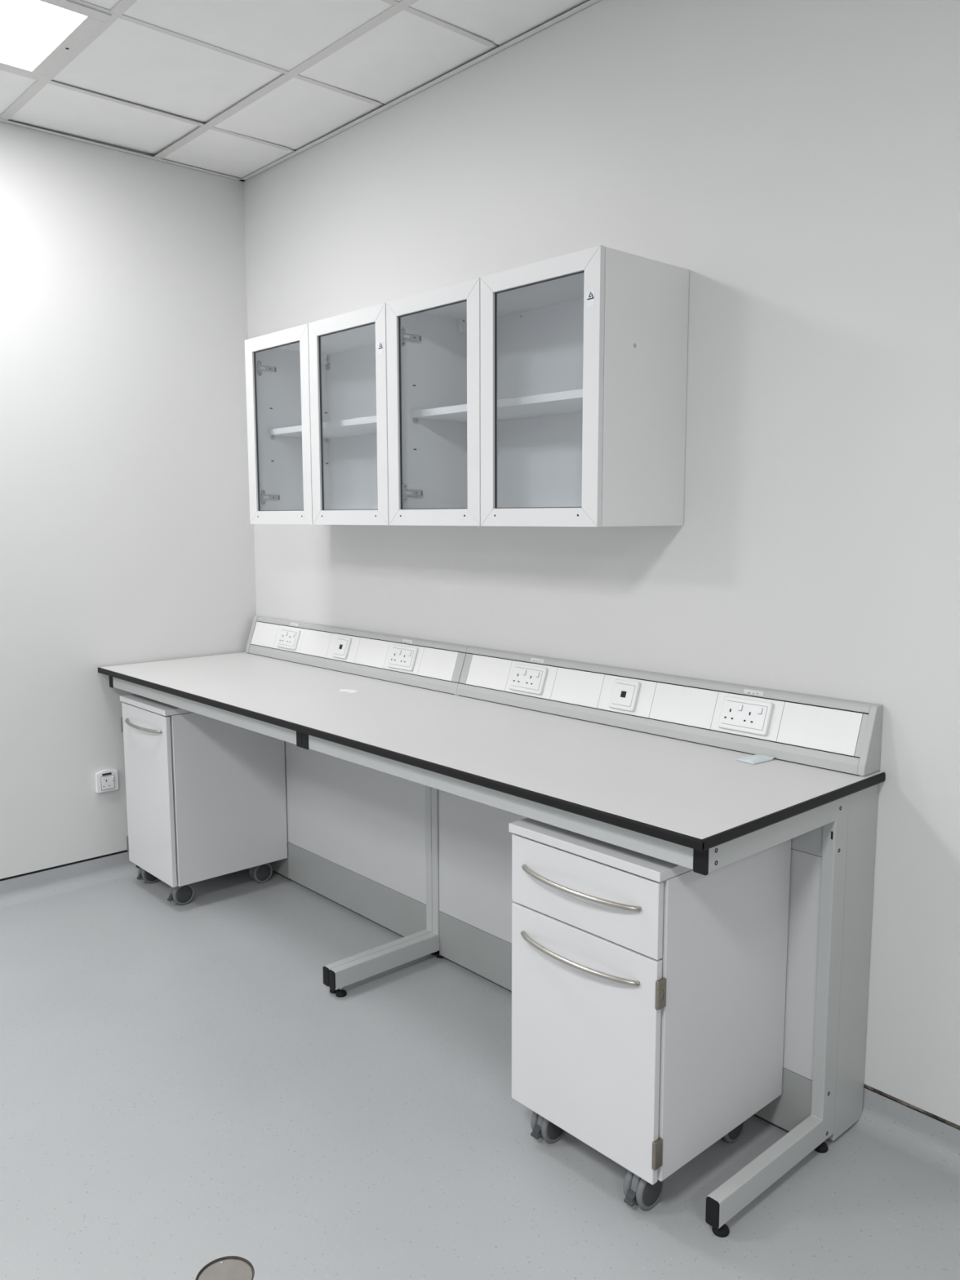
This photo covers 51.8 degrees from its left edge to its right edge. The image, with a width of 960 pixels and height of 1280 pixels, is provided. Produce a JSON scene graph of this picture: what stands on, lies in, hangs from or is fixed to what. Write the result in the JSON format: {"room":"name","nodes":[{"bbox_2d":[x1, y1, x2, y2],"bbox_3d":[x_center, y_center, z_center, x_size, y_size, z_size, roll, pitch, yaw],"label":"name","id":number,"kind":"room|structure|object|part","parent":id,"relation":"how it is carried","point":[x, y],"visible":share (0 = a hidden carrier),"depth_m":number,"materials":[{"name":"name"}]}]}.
{"room":"laboratory","nodes":[
{"label":"laboratory","id":0,"kind":"room"},
{"bbox_2d":[0,121,256,879],"bbox_3d":[-3.855,-0.417,2.028,7.660,3.196,0.060,-7,10,-42],"label":"wall","id":1,"kind":"structure","parent":0,"point":[126,532],"depth_m":4.07,"materials":[{"name":"white paint"}]},
{"bbox_2d":[0,849,127,880],"bbox_3d":[-3.865,1.180,2.198,7.600,0.032,0.026,-7,10,-42],"label":"trim","id":2,"kind":"structure","parent":1,"relation":"attached to","point":[125,851],"depth_m":4.10,"materials":[{"name":"black plastic"}]},
{"bbox_2d":[0,851,138,909],"bbox_3d":[-3.840,1.242,2.178,7.600,0.114,0.062,-7,10,-42],"label":"baseboard","id":3,"kind":"structure","parent":1,"relation":"attached to","point":[51,882],"depth_m":4.10,"materials":[{"name":"grey plastic"}]},
{"bbox_2d":[94,769,119,793],"bbox_3d":[-1.575,0.595,4.176,0.093,0.092,0.022,-7,10,-42],"label":"wall socket","id":4,"kind":"object","parent":1,"relation":"attached to","point":[106,780],"visible":1,"depth_m":4.17,"materials":[{"name":"white plastic"}]},
{"bbox_2d":[0,0,586,178],"bbox_3d":[-1.444,-1.390,-0.829,7.581,0.026,7.184,-7,10,-42],"label":"ceiling","id":5,"kind":"structure","parent":0,"point":[129,61],"depth_m":3.28,"materials":[{"name":"white tile"}]},
{"bbox_2d":[0,0,111,80],"bbox_3d":[-1.501,-1.849,2.931,0.588,0.019,0.588,-7,10,-42],"label":"ceiling light","id":6,"kind":"object","parent":5,"relation":"in","point":[37,37],"visible":1,"depth_m":3.01,"materials":[{"name":"white plastic"}]},
{"bbox_2d":[0,0,86,70],"bbox_3d":[-1.501,-1.844,2.931,0.485,0.004,0.485,-7,10,-42],"label":"diffuser","id":7,"kind":"object","parent":6,"relation":"attached to","point":[33,33],"depth_m":3.00,"materials":[{"name":"white plastic"}]},
{"bbox_2d":[0,0,493,159],"bbox_3d":[-1.451,-1.389,-0.837,7.538,0.030,7.192,-7,10,-42],"label":"ceiling grid","id":8,"kind":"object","parent":5,"relation":"attached to","point":[117,11],"depth_m":3.26,"materials":[{"name":"white metal"}]},
{"bbox_2d":[0,868,959,1279],"bbox_3d":[-1.438,1.606,-0.486,7.550,0.001,7.150,-7,10,-42],"label":"floor","id":9,"kind":"structure","parent":0,"point":[184,1088],"depth_m":2.42,"materials":[{"name":"grey plastic"}]},
{"bbox_2d":[120,693,287,905],"bbox_3d":[-1.157,0.627,4.096,0.549,0.807,0.432,-7,10,-42],"label":"pedestal","id":10,"kind":"object","parent":9,"relation":"on","point":[206,796],"visible":0.99,"depth_m":3.92,"materials":[{"name":"white metal"}]},
{"bbox_3d":[-1.424,0.989,4.153,0.031,0.027,0.024,-7,10,-42],"label":"brake lever","id":11,"kind":"part","parent":10,"relation":"part of","materials":[{"name":"grey plastic"}]},
{"bbox_3d":[-1.338,0.338,3.881,0.045,0.011,0.325,-7,10,-42],"label":"handle","id":12,"kind":"part","parent":10,"relation":"part of","materials":[{"name":"silver metal"}]},
{"bbox_3d":[-1.321,0.606,3.939,0.018,0.671,0.412,-7,10,-42],"label":"door","id":13,"kind":"part","parent":10,"relation":"part of","materials":[{"name":"white plastic"}]},
{"bbox_3d":[-1.221,1.018,3.920,0.031,0.027,0.024,-7,10,-42],"label":"brake lever","id":14,"kind":"part","parent":10,"relation":"part of","materials":[{"name":"grey plastic"}]},
{"bbox_2d":[195,1256,254,1279],"bbox_3d":[-0.517,1.299,2.006,0.117,0.012,0.117,-7,10,-42],"label":"floor drain","id":15,"kind":"object","parent":9,"relation":"in","point":[226,1268],"depth_m":2.03,"materials":[{"name":"metal"}]},
{"bbox_2d":[97,652,885,1237],"bbox_3d":[-0.301,0.670,3.308,0.751,0.913,3.003,-7,10,-42],"label":"laboratory bench","id":16,"kind":"object","parent":9,"relation":"on","point":[402,801],"visible":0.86,"depth_m":2.70,"materials":[{"name":"grey laminate"}]},
{"bbox_3d":[-1.033,0.230,3.581,0.030,0.058,1.426,-7,10,-42],"label":"rail","id":17,"kind":"part","parent":16,"relation":"part of","materials":[{"name":"white metal"}]},
{"bbox_3d":[-0.655,0.947,4.013,0.024,0.158,1.426,-7,10,-42],"label":"kick panel","id":18,"kind":"part","parent":16,"relation":"part of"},
{"bbox_2d":[339,688,358,693],"bbox_3d":[-0.471,0.181,3.521,0.080,0.004,0.048,5,9,35],"label":"paper scrap","id":19,"kind":"object","parent":16,"relation":"on","point":[340,690],"visible":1,"depth_m":3.52,"materials":[{"name":"white paper"}]},
{"bbox_3d":[-0.656,0.589,3.969,0.024,0.560,1.426,-7,10,-42],"label":"panel","id":20,"kind":"part","parent":16,"relation":"part of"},
{"bbox_2d":[245,615,471,694],"bbox_3d":[-0.550,0.040,4.006,0.082,0.165,1.479,-7,10,-42],"label":"power trunking","id":21,"kind":"object","parent":16,"relation":"on","point":[429,664],"visible":1,"depth_m":3.88,"materials":[{"name":"white plastic"}]},
{"bbox_3d":[-0.967,-0.024,4.447,0.040,0.101,0.197,-7,10,-42],"label":"plate","id":22,"kind":"part","parent":21,"relation":"part of","materials":[{"name":"white plastic"}]},
{"bbox_2d":[276,627,300,649],"bbox_3d":[-0.830,-0.007,4.285,0.037,0.084,0.147,-7,10,-42],"label":"double socket","id":23,"kind":"object","parent":21,"relation":"attached to","point":[289,638],"depth_m":4.27,"materials":[{"name":"white plastic"}]},
{"bbox_3d":[-0.829,-0.005,4.296,0.040,0.101,0.210,-7,10,-42],"label":"plate","id":24,"kind":"part","parent":21,"relation":"part of","materials":[{"name":"white plastic"}]},
{"bbox_3d":[-0.689,0.014,4.142,0.040,0.101,0.206,-7,10,-42],"label":"plate","id":25,"kind":"part","parent":21,"relation":"part of","materials":[{"name":"white plastic"}]},
{"bbox_2d":[332,635,351,658],"bbox_3d":[-0.557,0.030,3.986,0.037,0.084,0.093,-7,10,-42],"label":"outlet","id":26,"kind":"object","parent":21,"relation":"attached to","point":[342,648],"depth_m":3.98,"materials":[{"name":"white plastic"}]},
{"bbox_3d":[-0.552,0.032,3.992,0.040,0.101,0.200,-7,10,-42],"label":"plate","id":27,"kind":"part","parent":21,"relation":"part of","materials":[{"name":"white plastic"}]},
{"bbox_3d":[-0.420,0.050,3.847,0.040,0.101,0.191,-7,10,-42],"label":"plate","id":28,"kind":"part","parent":21,"relation":"part of","materials":[{"name":"white plastic"}]},
{"bbox_2d":[387,644,417,671],"bbox_3d":[-0.289,0.066,3.692,0.037,0.084,0.147,-7,10,-42],"label":"double socket","id":29,"kind":"object","parent":21,"relation":"attached to","point":[401,657],"depth_m":3.68,"materials":[{"name":"white plastic"}]},
{"bbox_3d":[-0.285,0.068,3.699,0.040,0.101,0.210,-7,10,-42],"label":"plate","id":30,"kind":"part","parent":21,"relation":"part of","materials":[{"name":"white plastic"}]},
{"bbox_3d":[-0.150,0.086,3.552,0.040,0.101,0.188,-7,10,-42],"label":"plate","id":31,"kind":"part","parent":21,"relation":"part of","materials":[{"name":"white plastic"}]},
{"bbox_3d":[-0.074,0.096,3.468,0.040,0.101,0.037,-7,10,-42],"label":"filler plate","id":32,"kind":"part","parent":21,"relation":"part of","materials":[{"name":"grey plastic"}]},
{"bbox_3d":[-0.343,0.670,3.273,0.562,0.860,0.032,-7,10,-42],"label":"leg frame","id":33,"kind":"part","parent":16,"relation":"part of","materials":[{"name":"grey metal"}]},
{"bbox_3d":[-0.321,0.673,3.248,0.562,0.860,0.032,-7,10,-42],"label":"leg frame","id":34,"kind":"part","parent":16,"relation":"part of","materials":[{"name":"grey metal"}]},
{"bbox_2d":[99,652,883,839],"bbox_3d":[-0.300,0.228,3.254,0.746,0.022,2.993,-7,10,-42],"label":"countertop","id":35,"kind":"structure","parent":16,"relation":"on","point":[693,789],"depth_m":2.68,"materials":[{"name":"grey laminate"}]},
{"bbox_3d":[-0.037,0.364,2.490,0.030,0.058,1.408,-7,10,-42],"label":"rail","id":36,"kind":"part","parent":16,"relation":"part of","materials":[{"name":"grey metal"}]},
{"bbox_3d":[0.340,1.080,2.922,0.024,0.158,1.408,-7,10,-42],"label":"kick panel","id":37,"kind":"part","parent":16,"relation":"part of","materials":[{"name":"grey laminate"}]},
{"bbox_3d":[0.340,0.723,2.878,0.024,0.560,1.408,-7,10,-42],"label":"panel","id":38,"kind":"part","parent":16,"relation":"part of","materials":[{"name":"white laminate"}]},
{"bbox_2d":[456,646,883,776],"bbox_3d":[0.446,0.174,2.915,0.082,0.165,1.484,-7,10,-42],"label":"power trunking","id":39,"kind":"object","parent":16,"relation":"on","point":[842,735],"visible":1,"depth_m":2.74,"materials":[{"name":"white plastic"}]},
{"bbox_3d":[-0.048,0.100,3.439,0.040,0.101,0.034,-7,10,-42],"label":"filler plate","id":40,"kind":"part","parent":39,"relation":"part of","materials":[{"name":"grey plastic"}]},
{"bbox_3d":[0.030,0.110,3.354,0.040,0.101,0.196,-7,10,-42],"label":"plate","id":41,"kind":"part","parent":39,"relation":"part of","materials":[{"name":"white plastic"}]},
{"bbox_2d":[508,663,547,694],"bbox_3d":[0.156,0.126,3.205,0.037,0.084,0.147,-7,10,-42],"label":"double socket","id":42,"kind":"object","parent":39,"relation":"attached to","point":[524,678],"depth_m":3.20,"materials":[{"name":"white plastic"}]},
{"bbox_3d":[0.166,0.129,3.205,0.040,0.101,0.207,-7,10,-42],"label":"plate","id":43,"kind":"part","parent":39,"relation":"part of","materials":[{"name":"white plastic"}]},
{"bbox_3d":[0.301,0.147,3.057,0.040,0.101,0.194,-7,10,-42],"label":"plate","id":44,"kind":"part","parent":39,"relation":"part of","materials":[{"name":"white plastic"}]},
{"bbox_2d":[608,679,640,711],"bbox_3d":[0.426,0.162,2.909,0.037,0.084,0.093,-7,10,-42],"label":"outlet","id":45,"kind":"object","parent":39,"relation":"attached to","point":[624,695],"depth_m":2.90,"materials":[{"name":"white plastic"}]},
{"bbox_3d":[0.433,0.165,2.913,0.040,0.101,0.195,-7,10,-42],"label":"plate","id":46,"kind":"part","parent":39,"relation":"part of","materials":[{"name":"white plastic"}]},
{"bbox_3d":[0.569,0.183,2.764,0.040,0.101,0.208,-7,10,-42],"label":"plate","id":47,"kind":"part","parent":39,"relation":"part of","materials":[{"name":"white plastic"}]},
{"bbox_2d":[718,695,773,735],"bbox_3d":[0.700,0.199,2.608,0.037,0.084,0.147,-7,10,-42],"label":"double socket","id":48,"kind":"object","parent":39,"relation":"attached to","point":[738,715],"depth_m":2.60,"materials":[{"name":"white plastic"}]},
{"bbox_3d":[0.706,0.201,2.613,0.040,0.101,0.200,-7,10,-42],"label":"plate","id":49,"kind":"part","parent":39,"relation":"part of","materials":[{"name":"white plastic"}]},
{"bbox_3d":[0.844,0.220,2.462,0.040,0.101,0.209,-7,10,-42],"label":"plate","id":50,"kind":"part","parent":39,"relation":"part of","materials":[{"name":"white plastic"}]},
{"bbox_3d":[0.920,0.230,2.379,0.040,0.101,0.015,-7,10,-42],"label":"filler plate","id":51,"kind":"part","parent":39,"relation":"part of","materials":[{"name":"grey plastic"}]},
{"bbox_2d":[735,755,775,764],"bbox_3d":[0.701,0.300,2.520,0.088,0.009,0.061,-5,9,-36],"label":"sachet","id":52,"kind":"object","parent":16,"relation":"on","point":[753,759],"visible":1,"depth_m":2.51,"materials":[{"name":"white plastic"}]},
{"bbox_3d":[0.646,0.803,2.188,0.562,0.860,0.032,-7,10,-42],"label":"leg frame","id":53,"kind":"part","parent":16,"relation":"part of","materials":[{"name":"white metal"}]},
{"bbox_3d":[0.342,0.368,2.836,0.032,0.154,1.408,-7,10,-42],"label":"rail","id":54,"kind":"part","parent":16,"relation":"part of","materials":[{"name":"grey metal"}]},
{"bbox_3d":[0.911,0.784,2.425,0.147,0.880,0.024,-7,10,-42],"label":"panel","id":55,"kind":"part","parent":16,"relation":"part of","materials":[{"name":"white laminate"}]},
{"bbox_2d":[508,817,791,1209],"bbox_3d":[0.396,0.836,2.393,0.549,0.807,0.451,-7,10,-42],"label":"pedestal","id":56,"kind":"object","parent":9,"relation":"on","point":[648,993],"visible":0.98,"depth_m":2.21,"materials":[{"name":"white metal"}]},
{"bbox_3d":[0.143,1.202,2.424,0.031,0.027,0.024,-7,10,-42],"label":"brake lever","id":57,"kind":"part","parent":56,"relation":"part of","materials":[{"name":"grey plastic"}]},
{"bbox_3d":[0.206,0.715,2.211,0.045,0.011,0.354,-7,10,-42],"label":"handle","id":58,"kind":"part","parent":56,"relation":"part of","materials":[{"name":"silver metal"}]},
{"bbox_3d":[0.207,0.551,2.189,0.045,0.011,0.351,-7,10,-42],"label":"handle","id":59,"kind":"part","parent":56,"relation":"part of","materials":[{"name":"silver metal"}]},
{"bbox_3d":[0.229,0.899,2.251,0.018,0.501,0.436,-7,10,-42],"label":"door","id":60,"kind":"part","parent":56,"relation":"part of","materials":[{"name":"white plastic"}]},
{"bbox_3d":[0.229,0.564,2.209,0.018,0.165,0.436,-7,10,-42],"label":"drawer","id":61,"kind":"part","parent":56,"relation":"part of","materials":[{"name":"white plastic"}]},
{"bbox_3d":[0.338,1.230,2.189,0.031,0.027,0.024,-7,10,-42],"label":"brake lever","id":62,"kind":"part","parent":56,"relation":"part of","materials":[{"name":"grey plastic"}]},
{"bbox_2d":[243,0,959,1125],"bbox_3d":[1.399,-0.409,1.889,0.060,3.201,7.200,-7,10,-42],"label":"wall","id":63,"kind":"structure","parent":0,"point":[800,159],"depth_m":2.58,"materials":[{"name":"white paint"}]},
{"bbox_2d":[0,0,601,182],"bbox_3d":[-1.443,-1.389,-0.825,7.600,0.033,7.200,-7,10,-42],"label":"trim","id":64,"kind":"structure","parent":63,"relation":"attached to","point":[587,3],"depth_m":3.66,"materials":[{"name":"white metal"}]},
{"bbox_2d":[244,302,389,525],"bbox_3d":[-0.459,-0.769,3.588,0.367,0.694,0.888,-7,10,-42],"label":"upper cabinet","id":65,"kind":"object","parent":63,"relation":"attached to","point":[317,410],"visible":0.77,"depth_m":3.79,"materials":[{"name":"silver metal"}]},
{"bbox_3d":[-0.738,-0.774,3.636,0.018,0.694,0.441,-7,10,-42],"label":"door","id":66,"kind":"part","parent":65,"relation":"part of","materials":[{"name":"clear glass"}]},
{"bbox_2d":[268,415,377,438],"bbox_3d":[-0.434,-0.778,3.610,0.272,0.022,0.848,-7,10,-42],"label":"shelf","id":67,"kind":"object","parent":65,"relation":"attached to","point":[363,427],"depth_m":3.70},
{"bbox_3d":[-0.612,-1.107,3.964,0.010,0.043,0.025,-7,10,-42],"label":"hook plate","id":68,"kind":"part","parent":65,"relation":"part of","materials":[{"name":"silver metal"}]},
{"bbox_3d":[-0.439,-0.734,3.308,0.018,0.694,0.443,-7,10,-42],"label":"door","id":69,"kind":"part","parent":65,"relation":"part of","materials":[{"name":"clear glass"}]},
{"bbox_2d":[386,244,688,527],"bbox_3d":[0.138,-0.689,2.933,0.367,0.694,0.884,-7,10,-42],"label":"upper cabinet","id":70,"kind":"object","parent":63,"relation":"attached to","point":[552,392],"visible":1,"depth_m":2.83,"materials":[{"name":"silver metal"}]},
{"bbox_3d":[-0.141,-0.694,2.982,0.018,0.694,0.436,-7,10,-42],"label":"door","id":71,"kind":"part","parent":70,"relation":"part of","materials":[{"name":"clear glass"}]},
{"bbox_2d":[411,389,582,422],"bbox_3d":[0.163,-0.698,2.955,0.272,0.022,0.844,-7,10,-42],"label":"shelf","id":72,"kind":"object","parent":70,"relation":"attached to","point":[566,405],"depth_m":3.01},
{"bbox_3d":[0.157,-0.654,2.655,0.018,0.694,0.444,-7,10,-42],"label":"door","id":73,"kind":"part","parent":70,"relation":"part of","materials":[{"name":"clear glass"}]},
{"bbox_2d":[849,1087,959,1179],"bbox_3d":[1.366,1.249,2.062,0.062,0.106,7.200,-7,10,-42],"label":"baseboard","id":74,"kind":"structure","parent":63,"relation":"attached to","point":[931,1141],"depth_m":2.42,"materials":[{"name":"grey plastic"}]},
{"bbox_2d":[863,1084,959,1129],"bbox_3d":[1.391,1.183,2.077,0.030,0.032,7.200,-7,10,-42],"label":"trim","id":75,"kind":"structure","parent":63,"relation":"attached to","point":[885,1095],"depth_m":2.42,"materials":[{"name":"brown paint"}]}
]}

